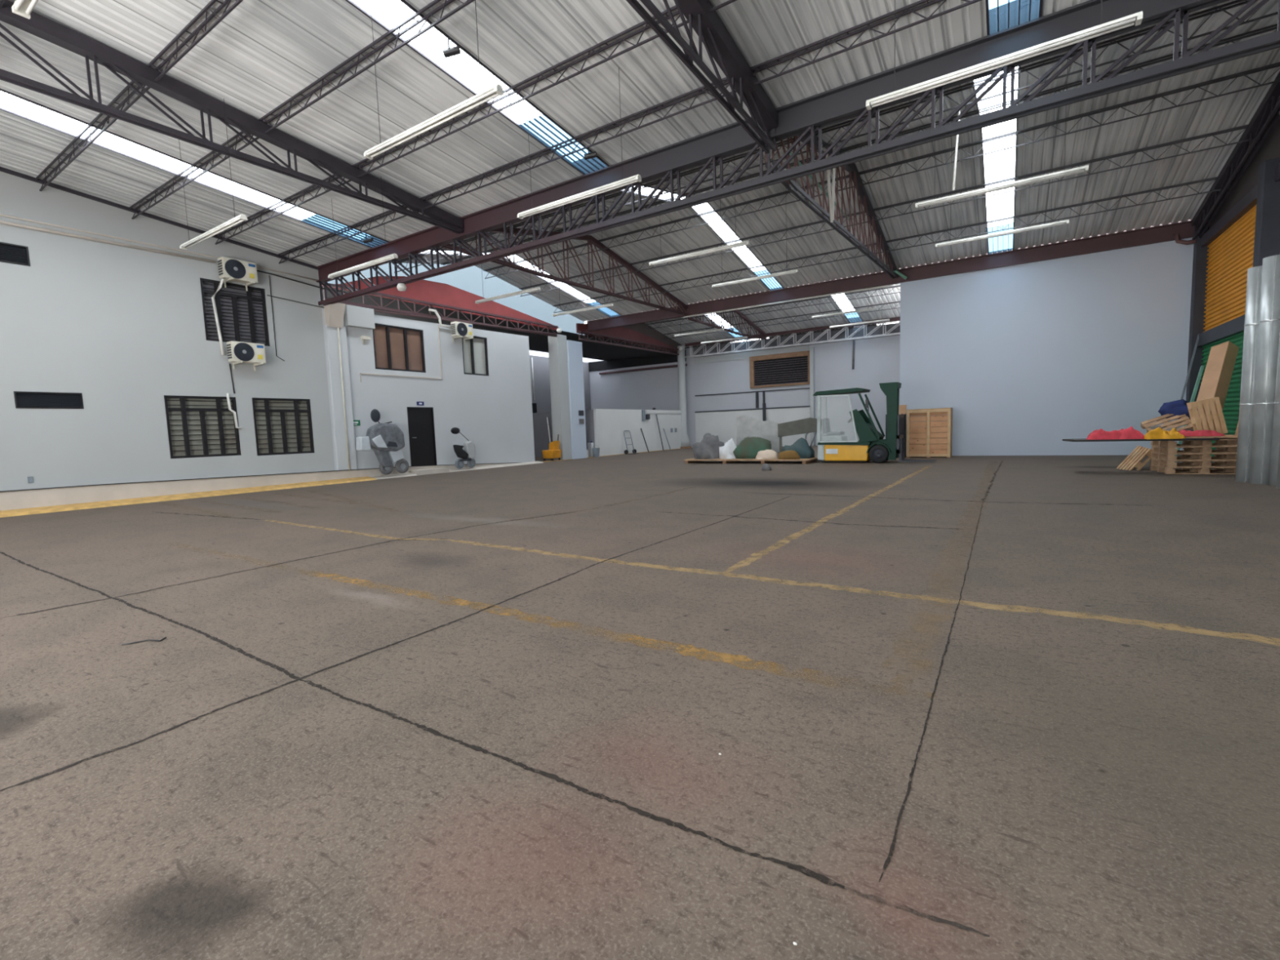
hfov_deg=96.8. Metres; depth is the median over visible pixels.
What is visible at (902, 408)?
plywood offcut
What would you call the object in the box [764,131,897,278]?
roof truss
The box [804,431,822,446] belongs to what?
frame
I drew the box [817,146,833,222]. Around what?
conduit
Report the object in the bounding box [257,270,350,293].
cable
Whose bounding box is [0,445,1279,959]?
floor
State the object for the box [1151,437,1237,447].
pallet
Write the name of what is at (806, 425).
display panel
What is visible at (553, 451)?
bucket
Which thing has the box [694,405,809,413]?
trim
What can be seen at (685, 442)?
steel column
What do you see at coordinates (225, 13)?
roof truss
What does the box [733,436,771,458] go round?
heap
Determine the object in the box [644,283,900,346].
ceiling
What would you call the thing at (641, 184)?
skylight
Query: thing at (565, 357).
concrete column
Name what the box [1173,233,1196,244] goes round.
pipe
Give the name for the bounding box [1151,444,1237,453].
pallet
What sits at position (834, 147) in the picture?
conduit
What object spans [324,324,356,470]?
pilaster
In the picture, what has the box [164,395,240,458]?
window
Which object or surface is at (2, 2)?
roof purlin
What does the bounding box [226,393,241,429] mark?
drain pipe
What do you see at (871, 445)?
forklift
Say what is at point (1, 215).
conduit
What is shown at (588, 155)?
roof fitting
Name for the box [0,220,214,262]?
conduit
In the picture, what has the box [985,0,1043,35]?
skylight
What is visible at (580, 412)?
notice
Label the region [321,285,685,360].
ceiling
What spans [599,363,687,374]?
pipe
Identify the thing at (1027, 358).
wall partition
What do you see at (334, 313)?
trim
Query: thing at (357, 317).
trim
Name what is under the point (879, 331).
roof truss
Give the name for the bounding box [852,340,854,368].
pipe
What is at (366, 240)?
roof fitting
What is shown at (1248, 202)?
trim
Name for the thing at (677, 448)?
trim
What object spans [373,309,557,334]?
conduit
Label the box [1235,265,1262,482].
tube
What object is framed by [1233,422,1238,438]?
leaning board
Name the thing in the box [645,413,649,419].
electrical box
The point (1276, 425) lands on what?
tube
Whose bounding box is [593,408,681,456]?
wall
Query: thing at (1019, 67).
skylight
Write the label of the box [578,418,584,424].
notice
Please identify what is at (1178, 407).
draped cloth
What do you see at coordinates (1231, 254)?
wall
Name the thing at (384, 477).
trim
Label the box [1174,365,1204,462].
pole
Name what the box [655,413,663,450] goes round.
pole
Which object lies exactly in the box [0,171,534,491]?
wall
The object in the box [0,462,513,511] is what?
curb
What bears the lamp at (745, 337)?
hanging from the ceiling
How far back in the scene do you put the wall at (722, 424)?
35.43 m
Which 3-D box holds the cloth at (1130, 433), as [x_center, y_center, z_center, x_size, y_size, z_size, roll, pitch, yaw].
[10.300,-1.024,12.326,0.971,0.272,0.480,1,6,33]
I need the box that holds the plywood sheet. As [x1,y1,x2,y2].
[1185,435,1237,438]
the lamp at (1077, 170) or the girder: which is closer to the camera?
the lamp at (1077, 170)
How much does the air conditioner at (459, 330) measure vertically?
0.700 m
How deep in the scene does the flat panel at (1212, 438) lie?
11.85 m
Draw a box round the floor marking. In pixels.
[0,476,376,517]
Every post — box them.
[755,391,758,408]
[762,391,764,403]
[762,403,765,421]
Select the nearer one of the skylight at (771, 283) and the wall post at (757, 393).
the skylight at (771, 283)
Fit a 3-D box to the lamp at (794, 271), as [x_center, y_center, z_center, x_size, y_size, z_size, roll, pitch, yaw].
[3.025,-6.656,15.240,2.440,2.545,0.100,1,6,33]
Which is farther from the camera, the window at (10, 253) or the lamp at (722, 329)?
the lamp at (722, 329)
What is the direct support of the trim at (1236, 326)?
attached to the wall at (1231, 254)
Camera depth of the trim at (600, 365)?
39.16 m
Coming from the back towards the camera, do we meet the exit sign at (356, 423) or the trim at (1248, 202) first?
the exit sign at (356, 423)
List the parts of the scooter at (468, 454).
seat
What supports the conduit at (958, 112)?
attached to the ceiling at (1236, 109)
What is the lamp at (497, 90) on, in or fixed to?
hanging from the ceiling at (263, 53)
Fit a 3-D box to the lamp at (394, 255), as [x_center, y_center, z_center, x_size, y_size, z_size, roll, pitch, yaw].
[-6.018,-5.375,12.137,2.440,1.668,0.100,1,6,33]
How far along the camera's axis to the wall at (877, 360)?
34.71 m
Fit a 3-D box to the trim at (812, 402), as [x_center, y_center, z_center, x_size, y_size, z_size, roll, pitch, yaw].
[9.889,-4.752,32.571,0.200,5.600,0.350,1,6,33]
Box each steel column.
[676,346,691,448]
[1186,220,1209,425]
[1253,157,1279,266]
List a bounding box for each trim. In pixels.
[0,166,319,270]
[0,462,522,492]
[324,302,345,328]
[343,304,375,329]
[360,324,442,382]
[370,461,542,479]
[542,448,680,462]
[588,350,685,371]
[684,324,876,348]
[693,345,809,364]
[694,387,809,396]
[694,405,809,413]
[809,346,815,445]
[1196,314,1244,346]
[1200,164,1279,246]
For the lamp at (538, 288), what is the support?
hanging from the ceiling at (1236, 109)
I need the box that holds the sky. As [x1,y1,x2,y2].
[327,262,682,352]
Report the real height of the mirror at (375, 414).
0.418 m
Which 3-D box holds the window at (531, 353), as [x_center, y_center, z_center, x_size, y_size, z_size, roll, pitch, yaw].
[-7.032,-7.795,34.495,1.750,0.001,14.850,1,6,33]
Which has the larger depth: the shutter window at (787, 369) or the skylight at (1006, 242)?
the shutter window at (787, 369)
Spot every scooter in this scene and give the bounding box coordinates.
[355,408,408,475]
[450,426,475,468]
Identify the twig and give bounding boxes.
[121,636,166,645]
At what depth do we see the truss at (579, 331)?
30.50 m
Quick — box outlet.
[27,476,33,483]
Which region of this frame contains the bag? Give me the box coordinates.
[761,463,771,471]
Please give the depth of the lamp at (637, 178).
8.91 m
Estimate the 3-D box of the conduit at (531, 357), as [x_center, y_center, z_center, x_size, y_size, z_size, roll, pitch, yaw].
[-6.796,-6.435,36.157,0.060,2.667,0.084,1,6,33]
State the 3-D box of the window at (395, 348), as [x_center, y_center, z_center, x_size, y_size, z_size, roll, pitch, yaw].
[-8.183,-4.438,19.267,0.140,1.480,1.930,1,6,33]
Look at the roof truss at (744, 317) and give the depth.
29.39 m
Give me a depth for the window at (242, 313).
15.16 m
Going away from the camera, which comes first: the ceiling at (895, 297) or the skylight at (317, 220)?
the skylight at (317, 220)
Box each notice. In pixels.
[578,410,583,415]
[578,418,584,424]
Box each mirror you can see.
[370,408,380,422]
[450,426,468,440]
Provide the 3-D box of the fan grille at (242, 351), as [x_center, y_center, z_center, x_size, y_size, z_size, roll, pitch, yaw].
[-10.422,-3.375,14.967,0.011,0.462,0.462,1,6,33]
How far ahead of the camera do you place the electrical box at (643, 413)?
31.99 m
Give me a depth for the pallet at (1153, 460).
11.78 m
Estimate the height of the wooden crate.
1.660 m
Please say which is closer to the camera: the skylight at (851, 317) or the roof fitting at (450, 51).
the roof fitting at (450, 51)
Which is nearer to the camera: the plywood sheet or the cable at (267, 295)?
the plywood sheet
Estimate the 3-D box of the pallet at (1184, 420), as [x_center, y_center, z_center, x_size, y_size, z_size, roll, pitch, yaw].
[11.862,-1.215,12.767,0.868,0.706,0.498,0,5,21]
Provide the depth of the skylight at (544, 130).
9.89 m
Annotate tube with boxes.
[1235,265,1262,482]
[1248,254,1279,484]
[1268,333,1279,486]
[1276,437,1279,488]
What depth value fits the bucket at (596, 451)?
28.21 m
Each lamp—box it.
[11,0,38,18]
[178,98,247,249]
[328,175,398,278]
[363,0,503,159]
[475,224,540,303]
[517,71,641,219]
[552,233,613,316]
[648,155,750,266]
[674,316,724,337]
[701,309,747,343]
[711,199,799,288]
[811,307,877,318]
[829,319,889,328]
[866,0,1142,110]
[915,50,1088,208]
[935,108,1069,248]
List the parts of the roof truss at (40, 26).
web post, web post, web post, web post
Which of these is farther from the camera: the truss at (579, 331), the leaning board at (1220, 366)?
the truss at (579, 331)
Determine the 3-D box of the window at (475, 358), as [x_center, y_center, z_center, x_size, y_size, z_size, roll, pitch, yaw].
[-6.419,-4.808,21.996,0.140,1.490,1.250,1,6,33]
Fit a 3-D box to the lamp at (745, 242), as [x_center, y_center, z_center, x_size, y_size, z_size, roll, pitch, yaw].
[1.229,-5.951,12.473,2.440,1.995,0.100,1,6,33]
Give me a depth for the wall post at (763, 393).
34.21 m
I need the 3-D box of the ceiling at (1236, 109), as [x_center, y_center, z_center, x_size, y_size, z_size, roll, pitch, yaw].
[3.146,-7.620,16.400,22.550,1.300,13.149,1,6,33]
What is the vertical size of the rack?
1.520 m
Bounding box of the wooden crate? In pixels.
[906,407,952,457]
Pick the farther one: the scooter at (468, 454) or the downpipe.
the scooter at (468, 454)
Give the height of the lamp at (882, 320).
1.769 m
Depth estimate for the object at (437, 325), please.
20.19 m
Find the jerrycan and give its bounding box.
[587,440,593,457]
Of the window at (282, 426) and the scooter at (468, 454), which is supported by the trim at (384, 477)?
the scooter at (468, 454)
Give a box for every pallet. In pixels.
[1116,445,1152,470]
[1140,413,1195,432]
[1150,463,1235,474]
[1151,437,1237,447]
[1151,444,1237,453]
[1151,450,1236,460]
[1151,457,1236,466]
[1186,396,1227,433]
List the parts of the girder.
web post, web post, web post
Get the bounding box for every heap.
[692,433,724,459]
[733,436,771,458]
[782,437,814,458]
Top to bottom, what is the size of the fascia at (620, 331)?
0.800 m
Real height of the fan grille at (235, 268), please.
0.462 m
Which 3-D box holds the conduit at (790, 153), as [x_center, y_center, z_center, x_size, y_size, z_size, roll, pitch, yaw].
[4.216,-6.574,12.972,0.050,0.190,4.912,1,6,33]
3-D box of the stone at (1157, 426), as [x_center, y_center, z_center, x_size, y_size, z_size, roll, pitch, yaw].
[11.702,-1.143,12.877,0.319,0.179,0.254,1,6,33]
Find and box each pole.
[640,428,648,452]
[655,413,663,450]
[662,428,671,449]
[1174,334,1199,420]
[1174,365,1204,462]
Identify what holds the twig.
on the floor
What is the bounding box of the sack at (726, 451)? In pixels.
[719,438,737,458]
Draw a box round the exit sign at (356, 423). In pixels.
[353,420,360,426]
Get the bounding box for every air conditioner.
[217,256,257,291]
[226,341,266,370]
[450,321,473,343]
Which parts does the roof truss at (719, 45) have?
web post, web post, web post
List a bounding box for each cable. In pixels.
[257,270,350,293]
[266,294,324,308]
[268,275,284,360]
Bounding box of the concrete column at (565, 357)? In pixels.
[547,333,586,460]
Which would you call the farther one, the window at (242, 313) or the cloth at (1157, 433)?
the window at (242, 313)
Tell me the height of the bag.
0.200 m
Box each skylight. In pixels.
[0,88,388,248]
[345,0,609,174]
[418,249,492,256]
[504,254,621,317]
[620,184,677,202]
[690,202,783,290]
[705,312,750,341]
[830,293,862,327]
[971,66,1020,115]
[980,118,1017,253]
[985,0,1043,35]
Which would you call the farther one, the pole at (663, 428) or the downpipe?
the pole at (663, 428)
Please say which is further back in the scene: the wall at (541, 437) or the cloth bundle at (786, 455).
the wall at (541, 437)
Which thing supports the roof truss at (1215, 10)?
attached to the ceiling at (1236, 109)
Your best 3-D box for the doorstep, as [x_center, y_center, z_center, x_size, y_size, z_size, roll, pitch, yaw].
[-7.367,-0.298,19.943,0.380,0.160,1.350,1,6,33]
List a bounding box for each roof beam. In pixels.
[586,219,1190,329]
[586,220,1193,331]
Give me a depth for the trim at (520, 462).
14.33 m
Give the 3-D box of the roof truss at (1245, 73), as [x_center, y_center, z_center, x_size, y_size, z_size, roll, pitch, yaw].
[3.150,-7.964,16.628,22.211,0.328,0.125,1,6,33]
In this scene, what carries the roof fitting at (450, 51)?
attached to the skylight at (544, 130)
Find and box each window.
[0,241,30,266]
[13,391,84,408]
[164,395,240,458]
[200,277,269,346]
[252,397,314,455]
[372,323,426,373]
[462,336,488,376]
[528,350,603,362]
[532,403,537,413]
[749,350,809,388]
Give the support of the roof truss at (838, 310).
attached to the ceiling at (895, 297)
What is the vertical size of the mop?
1.635 m
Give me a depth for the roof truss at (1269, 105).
12.89 m
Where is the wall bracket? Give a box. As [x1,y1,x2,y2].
[360,335,370,344]
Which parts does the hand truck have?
frame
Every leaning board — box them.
[1195,341,1239,430]
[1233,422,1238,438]
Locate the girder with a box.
[684,316,900,358]
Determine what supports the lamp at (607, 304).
hanging from the ceiling at (1236, 109)
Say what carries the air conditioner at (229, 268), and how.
attached to the wall at (121, 327)
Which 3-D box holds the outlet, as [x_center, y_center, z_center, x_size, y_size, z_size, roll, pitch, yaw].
[-12.852,-0.006,11.985,0.020,0.130,0.080,1,6,33]
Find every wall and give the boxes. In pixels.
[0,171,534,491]
[529,355,591,413]
[532,408,595,457]
[589,334,900,447]
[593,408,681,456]
[695,407,810,446]
[1200,111,1279,456]
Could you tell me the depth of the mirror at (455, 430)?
20.63 m
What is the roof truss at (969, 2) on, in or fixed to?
attached to the ceiling at (263, 53)
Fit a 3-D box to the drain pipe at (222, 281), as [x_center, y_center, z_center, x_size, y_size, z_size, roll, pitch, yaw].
[-10.825,-4.212,14.667,0.275,1.931,0.250,1,6,33]
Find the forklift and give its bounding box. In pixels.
[813,382,937,462]
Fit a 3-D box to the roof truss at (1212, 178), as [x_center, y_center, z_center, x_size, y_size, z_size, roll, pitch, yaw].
[5.364,-7.616,20.079,22.211,0.328,0.125,1,6,33]
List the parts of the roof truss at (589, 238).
web post, web post, web post, web post, web post, web post, web post, web post, web post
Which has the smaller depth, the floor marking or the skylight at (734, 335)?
the floor marking
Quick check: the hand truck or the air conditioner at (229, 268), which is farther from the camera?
the hand truck
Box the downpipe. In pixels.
[337,327,350,470]
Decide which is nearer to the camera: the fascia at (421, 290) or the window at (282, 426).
the window at (282, 426)
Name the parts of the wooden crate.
rail, rail, lid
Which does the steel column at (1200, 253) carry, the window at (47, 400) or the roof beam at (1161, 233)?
the roof beam at (1161, 233)
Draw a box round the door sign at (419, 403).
[416,401,423,405]
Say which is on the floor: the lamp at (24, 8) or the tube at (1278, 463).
the tube at (1278, 463)
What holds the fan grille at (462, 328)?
attached to the air conditioner at (459, 330)
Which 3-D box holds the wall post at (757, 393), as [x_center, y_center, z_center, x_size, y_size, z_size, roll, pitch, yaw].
[7.107,-4.851,34.483,0.150,0.950,0.100,1,6,33]
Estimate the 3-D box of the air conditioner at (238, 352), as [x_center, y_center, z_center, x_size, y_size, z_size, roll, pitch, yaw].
[-10.471,-3.299,15.143,0.480,0.700,0.812,1,6,33]
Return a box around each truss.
[0,0,463,233]
[35,0,243,191]
[128,0,475,219]
[213,0,737,244]
[277,0,982,263]
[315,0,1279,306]
[323,283,558,337]
[394,0,1277,272]
[440,23,1277,265]
[441,226,688,315]
[483,62,1279,279]
[519,124,1264,296]
[552,177,1231,313]
[577,330,679,355]
[626,0,777,153]
[646,285,900,329]
[662,301,900,339]
[688,309,766,339]
[693,322,900,357]
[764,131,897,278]
[1191,71,1279,239]
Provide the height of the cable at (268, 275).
2.329 m
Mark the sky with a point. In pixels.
(470, 279)
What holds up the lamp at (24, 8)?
hanging from the ceiling
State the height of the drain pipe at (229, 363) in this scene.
0.782 m
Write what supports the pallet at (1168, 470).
on the floor
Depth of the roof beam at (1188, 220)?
19.62 m
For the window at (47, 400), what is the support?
in the wall at (121, 327)
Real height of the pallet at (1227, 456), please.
0.140 m
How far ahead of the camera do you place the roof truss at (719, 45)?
7.54 m
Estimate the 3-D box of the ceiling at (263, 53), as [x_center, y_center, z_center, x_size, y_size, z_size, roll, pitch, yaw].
[-2.325,-6.156,7.721,22.300,0.805,7.550,1,6,33]
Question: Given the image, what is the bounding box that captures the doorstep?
[409,467,449,475]
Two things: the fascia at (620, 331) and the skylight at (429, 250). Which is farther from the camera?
the fascia at (620, 331)
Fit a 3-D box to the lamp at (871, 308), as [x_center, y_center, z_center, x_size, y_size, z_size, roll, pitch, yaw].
[7.913,-7.055,22.082,2.440,1.189,0.100,1,6,33]
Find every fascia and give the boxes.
[321,275,558,330]
[576,323,677,351]
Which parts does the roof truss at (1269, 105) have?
web post, web post, web post, web post, web post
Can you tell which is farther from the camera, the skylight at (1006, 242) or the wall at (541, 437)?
the wall at (541, 437)
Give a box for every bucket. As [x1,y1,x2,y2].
[542,434,561,460]
[591,444,599,457]
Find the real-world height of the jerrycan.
0.790 m
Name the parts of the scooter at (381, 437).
panel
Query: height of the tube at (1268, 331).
3.800 m
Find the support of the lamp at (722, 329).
hanging from the ceiling
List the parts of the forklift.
post, post, seat, seat, post, post, mast plate, mast rail, load backrest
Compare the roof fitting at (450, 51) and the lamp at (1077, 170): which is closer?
the roof fitting at (450, 51)
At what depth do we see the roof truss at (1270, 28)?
11.67 m
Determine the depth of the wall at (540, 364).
37.14 m
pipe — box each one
[211,278,224,355]
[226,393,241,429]
[229,363,235,393]
[428,308,451,328]
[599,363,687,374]
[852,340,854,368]
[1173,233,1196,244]
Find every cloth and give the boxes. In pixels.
[1086,426,1144,439]
[1144,426,1185,439]
[1158,399,1197,419]
[1178,429,1225,436]
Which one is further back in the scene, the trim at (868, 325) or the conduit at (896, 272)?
the trim at (868, 325)
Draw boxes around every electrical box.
[641,409,645,421]
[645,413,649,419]
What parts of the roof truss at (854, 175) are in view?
web post, web post, web post, web post, web post, web post, web post, web post, web post, web post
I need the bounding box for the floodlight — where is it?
[396,283,406,291]
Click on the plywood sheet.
(1225, 436)
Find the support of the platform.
on the floor
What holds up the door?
in the wall at (121, 327)
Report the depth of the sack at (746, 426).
21.06 m
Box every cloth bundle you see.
[755,449,778,459]
[778,449,799,459]
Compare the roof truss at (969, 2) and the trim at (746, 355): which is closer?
the roof truss at (969, 2)
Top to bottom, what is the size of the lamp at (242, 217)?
1.963 m
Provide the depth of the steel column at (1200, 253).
16.07 m
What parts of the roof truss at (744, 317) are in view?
web post, web post, web post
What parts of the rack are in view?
panel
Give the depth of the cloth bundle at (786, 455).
18.68 m
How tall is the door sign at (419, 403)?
0.130 m
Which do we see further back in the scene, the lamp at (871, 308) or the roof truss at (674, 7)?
the lamp at (871, 308)
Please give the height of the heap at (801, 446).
0.680 m
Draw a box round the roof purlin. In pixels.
[0,0,4,8]
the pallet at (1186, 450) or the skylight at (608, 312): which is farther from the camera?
the skylight at (608, 312)
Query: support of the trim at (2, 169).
attached to the wall at (121, 327)
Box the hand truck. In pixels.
[623,430,639,453]
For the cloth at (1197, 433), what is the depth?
11.63 m
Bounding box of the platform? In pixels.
[684,457,817,463]
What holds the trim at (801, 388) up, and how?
attached to the wall at (877, 360)
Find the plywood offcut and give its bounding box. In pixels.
[898,404,906,414]
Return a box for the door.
[406,406,436,466]
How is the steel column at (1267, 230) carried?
on the floor
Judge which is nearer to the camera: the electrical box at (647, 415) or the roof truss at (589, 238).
the roof truss at (589, 238)
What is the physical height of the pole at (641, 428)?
1.367 m
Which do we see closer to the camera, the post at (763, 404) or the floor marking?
the floor marking
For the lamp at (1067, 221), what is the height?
2.545 m
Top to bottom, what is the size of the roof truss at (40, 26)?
1.015 m
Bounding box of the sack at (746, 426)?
[736,415,779,453]
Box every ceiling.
[0,0,1088,266]
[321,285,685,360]
[393,0,1279,321]
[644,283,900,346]
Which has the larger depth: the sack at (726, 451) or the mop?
the mop
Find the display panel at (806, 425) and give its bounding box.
[777,417,822,461]
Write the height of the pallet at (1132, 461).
0.783 m
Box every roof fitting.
[363,234,373,243]
[442,38,461,57]
[583,147,596,159]
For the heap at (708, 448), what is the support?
on the platform
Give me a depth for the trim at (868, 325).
32.70 m
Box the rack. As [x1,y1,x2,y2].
[885,413,906,457]
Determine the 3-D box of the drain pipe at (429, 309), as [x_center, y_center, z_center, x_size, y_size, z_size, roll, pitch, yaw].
[-7.176,-5.793,20.434,0.090,0.590,0.903,1,6,33]
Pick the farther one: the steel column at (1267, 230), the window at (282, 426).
the window at (282, 426)
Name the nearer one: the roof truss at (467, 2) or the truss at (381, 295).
the roof truss at (467, 2)
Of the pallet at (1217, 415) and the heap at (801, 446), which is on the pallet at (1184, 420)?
the pallet at (1217, 415)
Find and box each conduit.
[0,213,317,280]
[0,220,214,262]
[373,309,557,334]
[531,357,534,399]
[653,102,960,194]
[789,152,848,220]
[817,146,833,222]
[831,145,835,219]
[893,270,907,279]
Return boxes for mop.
[546,417,551,442]
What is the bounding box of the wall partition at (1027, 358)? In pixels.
[899,237,1193,455]
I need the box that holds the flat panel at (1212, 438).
[1062,437,1219,441]
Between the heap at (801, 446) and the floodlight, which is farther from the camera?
the heap at (801, 446)
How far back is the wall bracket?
18.08 m
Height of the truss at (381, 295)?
0.635 m
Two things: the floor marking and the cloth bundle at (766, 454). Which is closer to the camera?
the floor marking
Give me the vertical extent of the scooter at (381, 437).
2.107 m
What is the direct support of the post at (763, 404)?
on the floor
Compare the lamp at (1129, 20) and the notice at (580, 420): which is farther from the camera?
the notice at (580, 420)
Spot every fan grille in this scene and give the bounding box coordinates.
[225,259,245,278]
[234,342,253,360]
[457,323,467,335]
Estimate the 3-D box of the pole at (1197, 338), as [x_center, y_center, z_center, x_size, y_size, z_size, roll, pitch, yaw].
[14.254,-2.233,14.920,3.963,3.451,0.050,-6,6,-38]
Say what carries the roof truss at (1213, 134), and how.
attached to the ceiling at (1236, 109)

